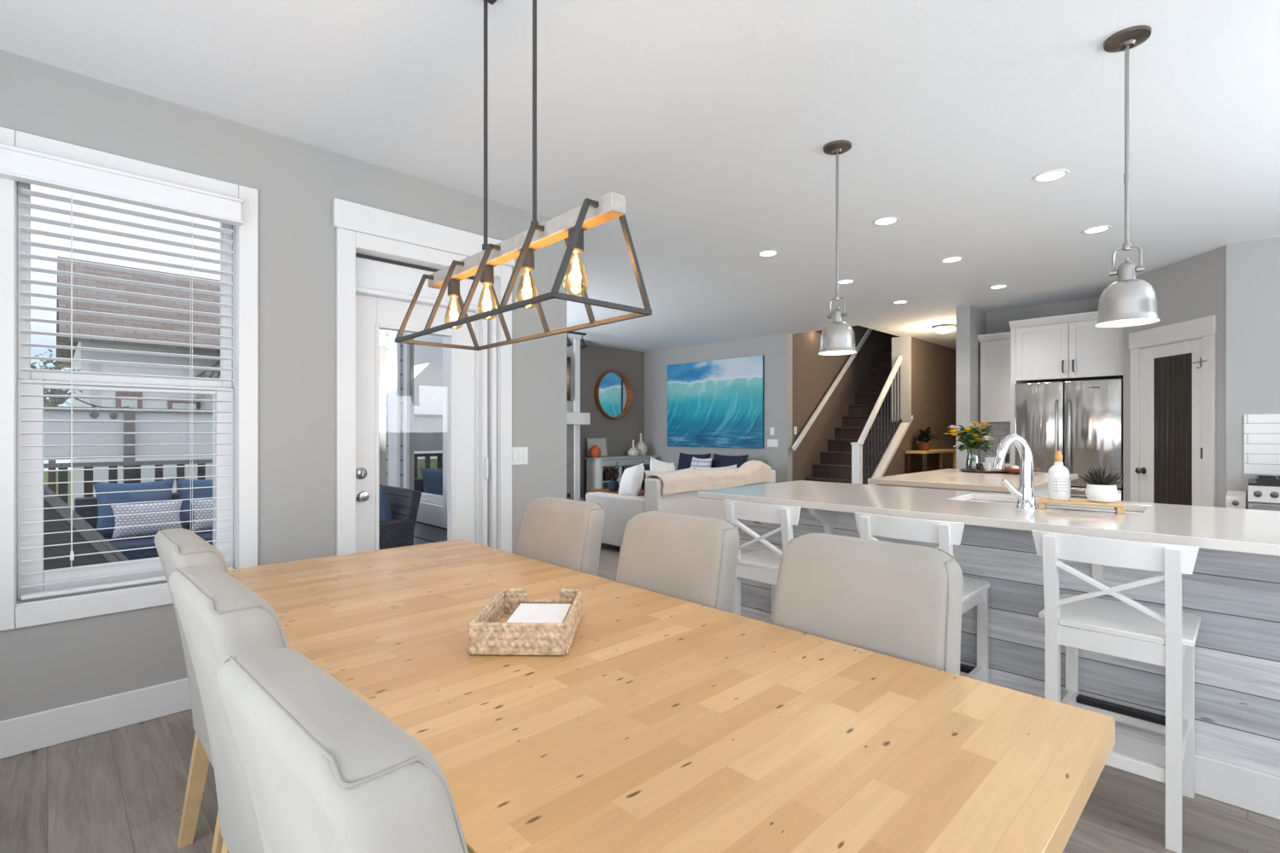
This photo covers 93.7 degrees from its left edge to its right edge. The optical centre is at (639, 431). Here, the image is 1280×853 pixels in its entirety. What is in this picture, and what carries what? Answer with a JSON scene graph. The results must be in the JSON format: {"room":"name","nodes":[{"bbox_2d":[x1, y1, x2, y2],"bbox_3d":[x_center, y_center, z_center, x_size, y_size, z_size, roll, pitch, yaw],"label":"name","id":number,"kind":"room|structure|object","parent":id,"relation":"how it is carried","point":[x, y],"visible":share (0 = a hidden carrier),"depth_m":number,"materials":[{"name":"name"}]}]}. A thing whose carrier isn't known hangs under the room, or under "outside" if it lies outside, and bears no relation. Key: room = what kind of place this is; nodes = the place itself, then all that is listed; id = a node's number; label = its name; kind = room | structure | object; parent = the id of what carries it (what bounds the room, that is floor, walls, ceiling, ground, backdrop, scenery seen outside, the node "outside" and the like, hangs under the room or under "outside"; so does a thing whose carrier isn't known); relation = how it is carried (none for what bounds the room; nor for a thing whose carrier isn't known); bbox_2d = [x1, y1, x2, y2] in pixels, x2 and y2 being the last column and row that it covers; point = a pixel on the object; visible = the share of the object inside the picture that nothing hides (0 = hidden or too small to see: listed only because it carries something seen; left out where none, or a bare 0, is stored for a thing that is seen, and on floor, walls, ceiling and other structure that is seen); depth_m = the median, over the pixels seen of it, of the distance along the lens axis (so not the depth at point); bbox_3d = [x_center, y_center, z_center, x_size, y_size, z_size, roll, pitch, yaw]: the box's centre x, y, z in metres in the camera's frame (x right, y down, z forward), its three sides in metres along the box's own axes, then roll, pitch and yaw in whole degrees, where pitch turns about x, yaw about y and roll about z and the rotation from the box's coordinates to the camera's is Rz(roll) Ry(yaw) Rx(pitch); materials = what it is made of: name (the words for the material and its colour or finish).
{"room":"dining room","nodes":[
{"label":"dining room","id":0,"kind":"room"},
{"bbox_2d":[0,49,566,721],"bbox_3d":[-2.021,-0.107,2.876,4.065,2.740,0.160,0,0,-45],"label":"wall","id":1,"kind":"structure","parent":0,"point":[48,666],"depth_m":3.00,"materials":[{"name":"grey paint"}]},
{"bbox_2d":[0,677,191,759],"bbox_3d":[-2.451,1.190,2.329,2.385,0.145,0.016,0,0,-45],"label":"baseboard","id":2,"kind":"structure","parent":1,"relation":"attached to","point":[46,729],"depth_m":2.49,"materials":[{"name":"white paint"}]},
{"bbox_2d":[0,126,258,631],"bbox_3d":[-2.231,-0.203,2.652,0.901,1.942,0.175,0,0,-45],"label":"window","id":3,"kind":"structure","parent":1,"relation":"in","point":[15,613],"depth_m":2.52,"materials":[{"name":"white paint"}]},
{"bbox_2d":[0,143,244,599],"bbox_3d":[-2.193,-0.213,2.568,0.824,1.752,0.136,0,0,-45],"label":"window blind","id":4,"kind":"object","parent":3,"relation":"attached to","point":[18,164],"visible":0.98,"depth_m":2.54,"materials":[{"name":"white"}]},
{"bbox_2d":[332,197,515,555],"bbox_3d":[-1.287,0.018,3.609,1.104,2.490,0.230,0,0,-45],"label":"door","id":5,"kind":"structure","parent":1,"relation":"in","point":[381,253],"depth_m":3.51,"materials":[{"name":"white paint"}]},
{"bbox_2d":[512,447,528,465],"bbox_3d":[-0.794,0.161,3.968,0.125,0.115,0.010,0,0,-45],"label":"light switch","id":6,"kind":"object","parent":1,"relation":"attached to","point":[520,455],"visible":1,"depth_m":3.96,"materials":[{"name":"white plastic"}]},
{"bbox_2d":[355,293,461,545],"bbox_3d":[-2.376,-0.187,5.908,0.030,3.500,4.653,0,0,-45],"label":"wall","id":7,"kind":"structure","parent":0,"point":[424,533],"depth_m":5.85,"materials":[{"name":"paint"}]},
{"bbox_2d":[378,343,644,498],"bbox_3d":[-1.848,-0.107,9.340,5.545,2.740,0.150,0,0,-45],"label":"wall","id":8,"kind":"structure","parent":0,"point":[595,360],"depth_m":10.39,"materials":[{"name":"beige paint"}]},
{"bbox_2d":[593,370,634,418],"bbox_3d":[-0.446,-0.649,10.543,0.860,0.860,0.101,0,0,-45],"label":"round mirror","id":9,"kind":"object","parent":8,"relation":"attached to","point":[613,394],"visible":1,"depth_m":10.57,"materials":[{"name":"mirror"}]},
{"bbox_2d":[0,0,1279,352],"bbox_3d":[2.266,-1.527,6.067,14.650,0.100,10.650,0,0,-45],"label":"ceiling","id":10,"kind":"structure","parent":0,"point":[713,120],"depth_m":2.84,"materials":[{"name":"white"}]},
{"bbox_2d":[395,0,651,350],"bbox_3d":[-0.433,-0.904,1.954,0.337,1.146,1.120,0,0,-43],"label":"linear chandelier","id":11,"kind":"object","parent":10,"relation":"hanging from","point":[570,226],"visible":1,"depth_m":1.82,"materials":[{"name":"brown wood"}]},
{"bbox_2d":[448,279,459,297],"bbox_3d":[-0.694,-0.534,2.236,0.045,0.063,0.045,0,0,-43],"label":"socket","id":12,"kind":"object","parent":11,"relation":"attached to","point":[454,284],"depth_m":2.22,"materials":[{"name":"grey metal"}]},
{"bbox_2d":[480,265,494,285],"bbox_3d":[-0.522,-0.534,2.051,0.045,0.063,0.045,0,0,-43],"label":"socket","id":13,"kind":"object","parent":11,"relation":"attached to","point":[487,276],"depth_m":2.03,"materials":[{"name":"grey metal"}]},
{"bbox_2d":[519,249,534,271],"bbox_3d":[-0.351,-0.534,1.865,0.045,0.063,0.045,0,0,-43],"label":"socket","id":14,"kind":"object","parent":11,"relation":"attached to","point":[528,263],"depth_m":1.85,"materials":[{"name":"grey metal"}]},
{"bbox_2d":[568,227,583,254],"bbox_3d":[-0.179,-0.534,1.680,0.045,0.063,0.045,0,0,-43],"label":"socket","id":15,"kind":"object","parent":11,"relation":"attached to","point":[578,248],"depth_m":1.67,"materials":[{"name":"grey metal"}]},
{"bbox_2d":[818,139,856,355],"bbox_3d":[1.022,-0.942,3.107,0.189,1.070,0.189,0,0,-45],"label":"pendant lamp","id":16,"kind":"object","parent":10,"relation":"hanging from","point":[837,337],"visible":1,"depth_m":3.08,"materials":[{"name":"silver"}]},
{"bbox_2d":[1031,168,1069,182],"bbox_3d":[2.368,-1.474,3.461,0.180,0.005,0.180,0,0,-45],"label":"recessed light","id":17,"kind":"object","parent":10,"relation":"in","point":[1052,175],"visible":1,"depth_m":3.46,"materials":[{"name":"white paint"}]},
{"bbox_2d":[1095,24,1160,327],"bbox_3d":[1.826,-0.942,2.250,0.189,1.070,0.189,0,0,-45],"label":"pendant lamp","id":18,"kind":"object","parent":10,"relation":"hanging from","point":[1128,301],"visible":1,"depth_m":2.23,"materials":[{"name":"silver metal"}]},
{"bbox_2d":[0,544,1279,852],"bbox_3d":[2.266,1.293,6.067,14.650,0.060,10.650,0,0,-45],"label":"floor","id":19,"kind":"structure","parent":0,"point":[121,790],"depth_m":2.02,"materials":[{"name":"grey wood"}]},
{"bbox_2d":[74,478,212,560],"bbox_3d":[-3.833,0.870,5.420,1.840,0.906,0.900,0,0,-45],"label":"outdoor sofa","id":20,"kind":"object","parent":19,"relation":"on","point":[136,497],"visible":0.23,"depth_m":5.07,"materials":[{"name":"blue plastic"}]},
{"bbox_2d":[104,534,158,560],"bbox_3d":[-4.172,0.963,4.987,0.530,0.160,0.720,0,0,-45],"label":"seat cushion","id":21,"kind":"object","parent":20,"relation":"on","point":[120,544],"depth_m":4.75,"materials":[{"name":"blue fabric"}]},
{"bbox_2d":[92,478,174,537],"bbox_3d":[-4.351,0.663,5.176,0.550,0.492,0.224,0,0,-45],"label":"cushion","id":22,"kind":"object","parent":20,"relation":"on","point":[136,497],"depth_m":5.08,"materials":[{"name":"blue fabric"}]},
{"bbox_2d":[110,500,182,541],"bbox_3d":[-4.119,0.733,5.026,0.480,0.288,0.166,0,0,-45],"label":"patterned pillow","id":23,"kind":"object","parent":20,"relation":"on","point":[119,509],"visible":0.89,"depth_m":4.96,"materials":[{"name":"fabric"}]},
{"bbox_2d":[174,478,212,529],"bbox_3d":[-3.960,0.663,5.562,0.550,0.492,0.224,0,0,-45],"label":"cushion","id":24,"kind":"object","parent":20,"relation":"on","point":[182,483],"depth_m":5.40,"materials":[{"name":"blue fabric"}]},
{"bbox_2d":[189,499,212,531],"bbox_3d":[-3.749,0.733,5.391,0.480,0.288,0.166,0,0,-45],"label":"patterned pillow","id":25,"kind":"object","parent":20,"relation":"on","point":[197,503],"visible":0.35,"depth_m":5.25,"materials":[{"name":"fabric"}]},
{"bbox_2d":[189,529,212,545],"bbox_3d":[-3.781,0.963,5.373,0.530,0.160,0.720,0,0,-45],"label":"seat cushion","id":26,"kind":"object","parent":20,"relation":"on","point":[207,536],"depth_m":5.11,"materials":[{"name":"blue fabric"}]},
{"bbox_2d":[154,528,230,852],"bbox_3d":[-1.099,0.775,1.852,0.591,0.975,0.502,0,0,-45],"label":"dining chair","id":27,"kind":"object","parent":19,"relation":"on","point":[177,548],"visible":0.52,"depth_m":1.74,"materials":[{"name":"beige fabric"}]},
{"bbox_2d":[168,564,289,852],"bbox_3d":[-0.668,0.775,1.363,0.502,0.975,0.591,0,0,44],"label":"dining chair","id":28,"kind":"object","parent":19,"relation":"on","point":[220,617],"visible":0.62,"depth_m":1.13,"materials":[{"name":"beige fabric"}]},
{"bbox_2d":[216,647,468,852],"bbox_3d":[-0.210,0.775,0.866,0.502,0.975,0.591,0,0,43],"label":"dining chair","id":29,"kind":"object","parent":19,"relation":"on","point":[326,771],"visible":0.99,"depth_m":0.58,"materials":[{"name":"beige fabric"}]},
{"bbox_2d":[378,484,421,550],"bbox_3d":[-2.316,0.870,4.880,0.761,0.906,0.860,0,0,-45],"label":"wicker armchair","id":30,"kind":"object","parent":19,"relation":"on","point":[398,507],"visible":0.27,"depth_m":4.79,"materials":[{"name":"wicker"}]},
{"bbox_2d":[378,484,392,521],"bbox_3d":[-2.217,0.643,4.978,0.202,0.453,0.560,0,0,-45],"label":"cushion","id":31,"kind":"object","parent":30,"relation":"on","point":[385,511],"depth_m":4.80,"materials":[{"name":"blue fabric"}]},
{"bbox_2d":[514,496,605,576],"bbox_3d":[-0.492,0.775,2.353,0.591,0.975,0.502,0,0,-45],"label":"dining chair","id":32,"kind":"object","parent":19,"relation":"on","point":[567,533],"visible":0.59,"depth_m":2.41,"materials":[{"name":"beige fabric"}]},
{"bbox_2d":[566,337,589,500],"bbox_3d":[-1.735,-0.106,8.959,2.120,2.739,0.549,0,0,-45],"label":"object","id":33,"kind":"object","parent":19,"relation":"on","point":[574,418],"visible":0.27,"depth_m":9.50,"materials":[{"name":"grey paint"}]},
{"bbox_2d":[582,455,657,501],"bbox_3d":[-0.312,0.847,10.393,1.360,0.832,0.460,0,0,-45],"label":"console table","id":34,"kind":"object","parent":19,"relation":"on","point":[594,468],"visible":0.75,"depth_m":10.03,"materials":[{"name":"grey paint"}]},
{"bbox_2d":[586,437,608,457],"bbox_3d":[-0.729,0.267,10.218,0.440,0.330,0.070,0,0,-45],"label":"picture frame","id":35,"kind":"object","parent":34,"relation":"on","point":[601,443],"visible":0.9,"depth_m":10.25,"materials":[{"name":"white paper"}]},
{"bbox_2d":[602,477,645,482],"bbox_3d":[-0.317,0.831,10.413,1.280,0.025,0.385,0,0,-45],"label":"shelf","id":36,"kind":"object","parent":34,"relation":"attached to","point":[619,480],"depth_m":10.11,"materials":[{"name":"grey paint"}]},
{"bbox_2d":[228,539,1115,852],"bbox_3d":[-0.371,0.893,1.657,1.020,0.740,2.524,0,0,-44],"label":"dining table","id":37,"kind":"object","parent":19,"relation":"on","point":[666,724],"visible":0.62,"depth_m":1.07,"materials":[{"name":"brown wood"}]},
{"bbox_2d":[467,588,582,655],"bbox_3d":[-0.283,0.484,1.551,0.237,0.075,0.315,0,0,1],"label":"woven basket","id":38,"kind":"object","parent":37,"relation":"on","point":[489,632],"visible":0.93,"depth_m":1.40,"materials":[{"name":"wicker"}]},
{"bbox_2d":[506,604,571,622],"bbox_3d":[-0.258,0.490,1.528,0.141,0.049,0.195,0,0,1],"label":"napkin stack","id":39,"kind":"object","parent":38,"relation":"in","point":[524,613],"visible":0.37,"depth_m":1.53,"materials":[{"name":"white paper"}]},
{"bbox_2d":[614,511,739,613],"bbox_3d":[-0.035,0.775,1.877,0.591,0.975,0.502,0,0,-45],"label":"dining chair","id":40,"kind":"object","parent":19,"relation":"on","point":[692,559],"visible":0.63,"depth_m":1.95,"materials":[{"name":"beige fabric"}]},
{"bbox_2d":[585,464,775,546],"bbox_3d":[0.525,0.834,6.941,2.100,0.858,1.100,0,0,-45],"label":"sofa","id":41,"kind":"object","parent":19,"relation":"on","point":[619,509],"visible":0.38,"depth_m":6.21,"materials":[{"name":"white fabric"}]},
{"bbox_2d":[618,463,644,495],"bbox_3d":[-0.099,0.563,6.690,0.221,0.450,0.489,0,0,-25],"label":"throw pillow","id":42,"kind":"object","parent":41,"relation":"on","point":[631,480],"visible":0.83,"depth_m":6.56,"materials":[{"name":"white fabric"}]},
{"bbox_2d":[650,456,674,471],"bbox_3d":[0.270,0.533,6.872,0.505,0.506,0.219,0,0,-45],"label":"throw pillow","id":43,"kind":"object","parent":41,"relation":"on","point":[655,465],"visible":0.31,"depth_m":6.78,"materials":[{"name":"white fabric"}]},
{"bbox_2d":[644,467,692,477],"bbox_3d":[0.346,0.603,6.553,0.800,0.396,0.230,0,0,-45],"label":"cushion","id":44,"kind":"object","parent":41,"relation":"on","point":[648,474],"depth_m":6.38,"materials":[{"name":"white fabric"}]},
{"bbox_2d":[677,453,710,470],"bbox_3d":[0.869,0.603,9.823,0.269,0.509,0.680,0,0,-45],"label":"cushion","id":45,"kind":"object","parent":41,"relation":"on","point":[684,462],"depth_m":9.81,"materials":[{"name":"blue fabric"}]},
{"bbox_2d":[645,459,771,495],"bbox_3d":[0.807,0.479,6.570,1.896,0.279,0.254,0,0,-45],"label":"throw blanket","id":46,"kind":"object","parent":41,"relation":"on","point":[751,472],"visible":0.98,"depth_m":6.40,"materials":[{"name":"fabric"}]},
{"bbox_2d":[695,464,737,471],"bbox_3d":[0.936,0.603,7.136,0.800,0.396,0.230,0,0,-45],"label":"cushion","id":47,"kind":"object","parent":41,"relation":"on","point":[733,467],"depth_m":7.06,"materials":[{"name":"white fabric"}]},
{"bbox_2d":[712,453,748,468],"bbox_3d":[1.375,0.603,9.311,0.269,0.509,0.680,0,0,-45],"label":"cushion","id":48,"kind":"object","parent":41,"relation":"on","point":[719,461],"depth_m":9.23,"materials":[{"name":"blue fabric"}]},
{"bbox_2d":[723,499,800,623],"bbox_3d":[0.705,0.802,2.993,0.461,0.922,0.424,0,0,-45],"label":"bar stool","id":49,"kind":"object","parent":19,"relation":"on","point":[762,566],"visible":0.39,"depth_m":2.87,"materials":[{"name":"white paint"}]},
{"bbox_2d":[804,353,898,484],"bbox_3d":[3.804,-0.093,9.826,3.453,2.711,1.040,0,0,-45],"label":"stairs","id":50,"kind":"structure","parent":19,"relation":"on","point":[834,466],"depth_m":9.75,"materials":[{"name":"carpet"}]},
{"bbox_2d":[850,355,913,485],"bbox_3d":[3.604,0.042,8.853,1.739,2.442,0.195,0,0,-45],"label":"stair railing","id":51,"kind":"object","parent":50,"relation":"attached to","point":[887,455],"visible":0.77,"depth_m":8.76,"materials":[{"name":"white paint"}]},
{"bbox_2d":[770,532,963,675],"bbox_3d":[0.421,0.775,1.406,0.591,0.975,0.502,0,0,-45],"label":"dining chair","id":52,"kind":"object","parent":19,"relation":"on","point":[898,601],"visible":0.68,"depth_m":1.49,"materials":[{"name":"beige fabric"}]},
{"bbox_2d":[854,512,990,683],"bbox_3d":[1.189,0.802,2.517,0.461,0.922,0.424,0,0,-45],"label":"bar stool","id":53,"kind":"object","parent":19,"relation":"on","point":[947,534],"visible":0.34,"depth_m":2.43,"materials":[{"name":"white paint"}]},
{"bbox_2d":[905,448,955,473],"bbox_3d":[4.668,0.778,9.541,1.450,0.970,0.300,0,0,-45],"label":"console","id":54,"kind":"object","parent":19,"relation":"on","point":[916,461],"visible":0.39,"depth_m":9.41,"materials":[{"name":"brown wood"}]},
{"bbox_2d":[912,426,938,450],"bbox_3d":[4.415,0.107,9.257,0.424,0.370,0.432,0,0,3],"label":"plant","id":55,"kind":"object","parent":54,"relation":"on","point":[925,437],"visible":0.99,"depth_m":9.18,"materials":[{"name":"green plant"}]},
{"bbox_2d":[876,480,1070,497],"bbox_3d":[2.564,0.821,4.555,1.550,0.885,0.900,0,0,-45],"label":"kitchen island","id":56,"kind":"object","parent":19,"relation":"on","point":[1044,491],"visible":0.02,"depth_m":4.10,"materials":[{"name":"white paint"}]},
{"bbox_2d":[867,468,1078,493],"bbox_3d":[2.571,0.356,4.559,1.655,0.037,0.975,0,0,-45],"label":"island countertop","id":57,"kind":"structure","parent":56,"relation":"on","point":[949,478],"depth_m":4.21,"materials":[{"name":"beige stone"}]},
{"bbox_2d":[959,468,1007,473],"bbox_3d":[2.896,0.329,5.037,0.380,0.016,0.380,0,0,-45],"label":"round tray","id":58,"kind":"object","parent":57,"relation":"on","point":[962,469],"visible":0.62,"depth_m":4.89,"materials":[{"name":"brown wood"}]},
{"bbox_2d":[943,421,995,471],"bbox_3d":[2.830,0.120,5.106,0.376,0.416,0.414,0,0,-45],"label":"flower vase","id":59,"kind":"object","parent":58,"relation":"on","point":[971,440],"visible":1,"depth_m":5.05,"materials":[{"name":"clear glass"}]},
{"bbox_2d":[737,500,1279,820],"bbox_3d":[2.057,0.818,2.414,1.000,0.890,3.645,0,0,-45],"label":"kitchen island","id":60,"kind":"object","parent":19,"relation":"on","point":[1236,596],"visible":0.24,"depth_m":2.17,"materials":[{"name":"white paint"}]},
{"bbox_2d":[698,480,1279,556],"bbox_3d":[2.068,0.355,2.418,1.110,0.035,3.835,0,0,-45],"label":"island countertop","id":61,"kind":"structure","parent":60,"relation":"on","point":[1255,532],"depth_m":2.47,"materials":[{"name":"white stone"}]},
{"bbox_2d":[992,434,1036,509],"bbox_3d":[1.656,0.174,2.654,0.178,0.327,0.076,0,0,7],"label":"kitchen faucet","id":62,"kind":"object","parent":61,"relation":"on","point":[1026,496],"visible":1,"depth_m":2.63,"materials":[{"name":"silver metal"}]},
{"bbox_2d":[1037,496,1125,513],"bbox_3d":[1.915,0.319,2.613,0.300,0.038,0.180,0,0,35],"label":"wooden riser","id":63,"kind":"object","parent":61,"relation":"on","point":[1119,506],"visible":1,"depth_m":2.56,"materials":[{"name":"brown wood"}]},
{"bbox_2d":[1047,450,1069,500],"bbox_3d":[1.851,0.192,2.654,0.077,0.215,0.077,0,0,-45],"label":"soap bottle","id":64,"kind":"object","parent":63,"relation":"on","point":[1058,474],"visible":1,"depth_m":2.63,"materials":[{"name":"white"}]},
{"bbox_2d":[1053,477,1067,493],"bbox_3d":[1.840,0.236,2.622,0.053,0.066,0.010,0,0,20],"label":"label","id":65,"kind":"object","parent":64,"relation":"attached to","point":[1060,484],"depth_m":2.62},
{"bbox_2d":[1077,465,1125,502],"bbox_3d":[1.977,0.221,2.567,0.132,0.157,0.154,0,0,-30],"label":"potted succulent","id":66,"kind":"object","parent":63,"relation":"on","point":[1101,487],"visible":1,"depth_m":2.53,"materials":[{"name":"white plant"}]},
{"bbox_2d":[1085,483,1117,502],"bbox_3d":[1.972,0.263,2.564,0.108,0.074,0.108,0,0,-45],"label":"pot","id":67,"kind":"object","parent":66,"relation":"on","point":[1094,492],"depth_m":2.53,"materials":[{"name":"white"}]},
{"bbox_2d":[1008,311,1122,467],"bbox_3d":[4.692,0.021,6.520,0.690,2.485,1.026,0,0,-45],"label":"tall cabinet","id":68,"kind":"object","parent":19,"relation":"on","point":[1071,347],"visible":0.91,"depth_m":6.35,"materials":[{"name":"white paint"}]},
{"bbox_2d":[1014,378,1122,500],"bbox_3d":[4.636,0.360,6.429,0.769,1.765,0.935,0,0,-45],"label":"refrigerator","id":69,"kind":"object","parent":19,"relation":"on","point":[1081,420],"visible":0.48,"depth_m":6.15,"materials":[{"name":"silver metal"}]},
{"bbox_2d":[1031,529,1200,852],"bbox_3d":[1.638,0.802,2.055,0.461,0.922,0.424,0,0,-45],"label":"bar stool","id":70,"kind":"object","parent":19,"relation":"on","point":[1128,629],"visible":0.91,"depth_m":1.94,"materials":[{"name":"white paint"}]},
{"bbox_2d":[1226,490,1246,509],"bbox_3d":[4.448,0.863,4.473,0.624,0.800,0.104,0,0,-45],"label":"base cabinet","id":71,"kind":"object","parent":19,"relation":"on","point":[1235,499],"visible":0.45,"depth_m":4.30,"materials":[{"name":"white paint"}]},
{"bbox_2d":[1247,475,1279,511],"bbox_3d":[4.731,0.787,4.137,0.673,0.912,0.760,0,0,-45],"label":"gas range","id":72,"kind":"object","parent":19,"relation":"on","point":[1264,491],"visible":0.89,"depth_m":4.16,"materials":[{"name":"silver metal"}]},
{"bbox_2d":[1248,504,1279,511],"bbox_3d":[4.521,0.803,3.930,0.083,0.580,0.750,0,0,-45],"label":"oven","id":73,"kind":"object","parent":72,"relation":"in","point":[1258,507],"depth_m":4.15,"materials":[{"name":"silver metal"}]},
{"bbox_2d":[1248,478,1279,486],"bbox_3d":[4.768,0.370,4.173,0.570,0.015,0.752,0,0,-45],"label":"cooktop","id":74,"kind":"object","parent":72,"relation":"in","point":[1251,481],"depth_m":4.20,"materials":[{"name":"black metal"}]},
{"bbox_3d":[-0.437,1.256,8.022,3.150,0.011,1.970,0,0,-45],"label":"area rug","id":75,"kind":"object","parent":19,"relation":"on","visible":0},
{"bbox_2d":[587,488,645,494],"bbox_3d":[-0.322,1.035,8.325,0.800,0.423,0.800,0,0,-45],"label":"coffee table","id":76,"kind":"object","parent":75,"relation":"on","point":[606,491],"visible":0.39,"depth_m":8.21,"materials":[{"name":"brown wood"}]},
{"bbox_2d":[605,464,620,491],"bbox_3d":[-0.360,0.634,8.282,0.258,0.375,0.268,0,0,20],"label":"vase","id":77,"kind":"object","parent":76,"relation":"on","point":[613,485],"visible":1,"depth_m":8.23,"materials":[{"name":"blue ceramic"}]},
{"bbox_2d":[674,453,748,470],"bbox_3d":[0.976,0.800,9.508,0.850,0.902,1.600,0,0,-45],"label":"throw pillows","id":78,"kind":"object","parent":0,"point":[684,462],"visible":0.24,"depth_m":9.40,"materials":[{"name":"blue fabric"}]},
{"bbox_2d":[644,332,792,490],"bbox_3d":[1.192,-0.107,10.108,0.140,2.740,3.030,0,0,-45],"label":"wall","id":79,"kind":"structure","parent":0,"point":[776,350],"depth_m":9.57,"materials":[{"name":"grey paint"}]},
{"bbox_2d":[667,354,763,448],"bbox_3d":[1.201,-0.459,9.973,0.036,1.443,2.005,0,0,-45],"label":"picture","id":80,"kind":"object","parent":79,"relation":"attached to","point":[715,404],"visible":1,"depth_m":9.88,"materials":[{"name":"blue fabric"}]},
{"bbox_2d":[792,325,899,481],"bbox_3d":[4.416,-1.437,10.529,5.320,5.400,1.180,0,0,-45],"label":"wall","id":81,"kind":"structure","parent":0,"point":[814,374],"depth_m":9.68,"materials":[{"name":"brown paint"}]},
{"bbox_2d":[791,328,872,450],"bbox_3d":[3.278,-0.877,9.973,2.857,2.328,0.092,0,0,-45],"label":"wall handrail","id":82,"kind":"object","parent":81,"relation":"attached to","point":[850,360],"visible":0.88,"depth_m":9.71,"materials":[{"name":"white paint"}]},
{"bbox_2d":[891,336,911,421],"bbox_3d":[4.080,-0.817,9.361,0.080,1.320,0.270,0,0,-45],"label":"wall","id":83,"kind":"structure","parent":0,"point":[900,346],"depth_m":9.30,"materials":[{"name":"grey paint"}]},
{"bbox_2d":[883,337,955,477],"bbox_3d":[4.897,-1.437,10.091,4.950,5.400,0.120,0,0,-45],"label":"wall","id":84,"kind":"structure","parent":0,"point":[933,365],"depth_m":9.94,"materials":[{"name":"brown paint"}]},
{"bbox_2d":[955,304,986,469],"bbox_3d":[5.714,-0.107,8.937,5.410,2.740,0.150,0,0,-45],"label":"wall column","id":85,"kind":"structure","parent":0,"point":[970,321],"depth_m":7.06,"materials":[{"name":"grey paint"}]},
{"bbox_2d":[986,297,1099,334],"bbox_3d":[4.853,-0.107,6.948,0.130,2.740,1.470,0,0,-45],"label":"wall","id":86,"kind":"structure","parent":0,"point":[997,322],"depth_m":7.06,"materials":[{"name":"grey paint"}]},
{"bbox_2d":[977,331,1010,422],"bbox_3d":[4.301,-0.632,7.145,0.370,1.040,0.405,0,0,-45],"label":"upper cabinet","id":87,"kind":"object","parent":86,"relation":"attached to","point":[995,348],"visible":0.54,"depth_m":7.07,"materials":[{"name":"white paint"}]},
{"bbox_2d":[987,422,1010,461],"bbox_3d":[4.433,0.123,7.272,0.012,0.468,0.404,0,0,-45],"label":"backsplash","id":88,"kind":"structure","parent":86,"relation":"attached to","point":[1000,430],"depth_m":7.33,"materials":[{"name":"white tile"}]},
{"bbox_2d":[1122,245,1226,507],"bbox_3d":[4.744,-0.107,5.304,0.120,2.740,1.090,0,0,3],"label":"wall","id":89,"kind":"structure","parent":0,"point":[1194,288],"depth_m":5.06,"materials":[{"name":"grey paint"}]},
{"bbox_2d":[1128,314,1216,506],"bbox_3d":[4.644,0.161,5.297,0.080,2.205,0.905,0,0,3],"label":"door","id":90,"kind":"structure","parent":89,"relation":"in","point":[1173,386],"depth_m":5.23,"materials":[{"name":"white paint"}]},
{"bbox_2d":[1226,236,1279,509],"bbox_3d":[5.636,-0.107,3.821,0.130,2.740,2.719,0,0,-45],"label":"wall","id":91,"kind":"structure","parent":0,"point":[1253,267],"depth_m":4.65,"materials":[{"name":"grey paint"}]},
{"bbox_2d":[1244,413,1279,476],"bbox_3d":[5.567,0.100,3.789,0.012,0.466,2.470,0,0,-45],"label":"backsplash","id":92,"kind":"structure","parent":91,"relation":"attached to","point":[1261,432],"depth_m":4.59,"materials":[{"name":"white tile"}]},
{"bbox_3d":[-2.245,-0.107,5.896,0.140,2.740,4.453,0,0,-45],"label":"wall","id":93,"kind":"structure","parent":0,"visible":0},
{"bbox_2d":[388,303,451,528],"bbox_3d":[-2.006,-0.167,5.551,0.115,1.980,1.320,0,0,-45],"label":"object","id":94,"kind":"structure","parent":93,"relation":"in","point":[424,367],"depth_m":5.62,"materials":[{"name":"white paint"}]},
{"label":"outside","id":95,"kind":"structure","parent":0,"visible":0},
{"bbox_3d":[-4.963,1.413,3.916,6.440,0.100,5.453,0,0,-45],"label":"floor","id":96,"kind":"structure","parent":95,"visible":0},
{"bbox_2d":[43,484,128,570],"bbox_3d":[-3.458,0.793,3.110,1.348,1.139,0.615,0,0,-45],"label":"deck","id":97,"kind":"object","parent":96,"relation":"on","point":[49,502],"visible":0.27,"depth_m":3.15,"materials":[{"name":"grey"}]},
{"bbox_2d":[43,406,212,504],"bbox_3d":[-6.343,0.553,5.542,6.050,1.620,0.090,0,0,-45],"label":"deck railing","id":98,"kind":"object","parent":96,"relation":"on","point":[49,439],"visible":0.2,"depth_m":6.37,"materials":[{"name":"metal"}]},
{"bbox_2d":[75,398,129,419],"bbox_3d":[-4.787,-0.184,5.328,0.076,0.150,1.962,0,0,-31],"label":"string lights","id":99,"kind":"object","parent":98,"relation":"hanging from","point":[95,415],"depth_m":5.15,"materials":[{"name":"black metal"}]},
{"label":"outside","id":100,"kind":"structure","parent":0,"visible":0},
{"bbox_2d":[43,471,70,506],"bbox_3d":[-27.733,4.363,42.321,100.000,0.200,80.800,0,0,-45],"label":"ground","id":101,"kind":"structure","parent":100,"point":[45,474],"depth_m":50.80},
{"bbox_2d":[30,349,82,494],"bbox_3d":[-9.804,1.441,10.011,0.821,5.645,0.775,0,0,-45],"label":"tree","id":102,"kind":"object","parent":101,"relation":"on","point":[51,475],"visible":0.2,"depth_m":9.97,"materials":[{"name":"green plant"}]},
{"bbox_2d":[56,256,220,510],"bbox_3d":[-9.859,-0.187,14.789,6.450,8.900,8.300,0,0,-45],"label":"house","id":103,"kind":"structure","parent":101,"relation":"on","point":[78,488],"depth_m":12.33,"materials":[{"name":"white paint"}]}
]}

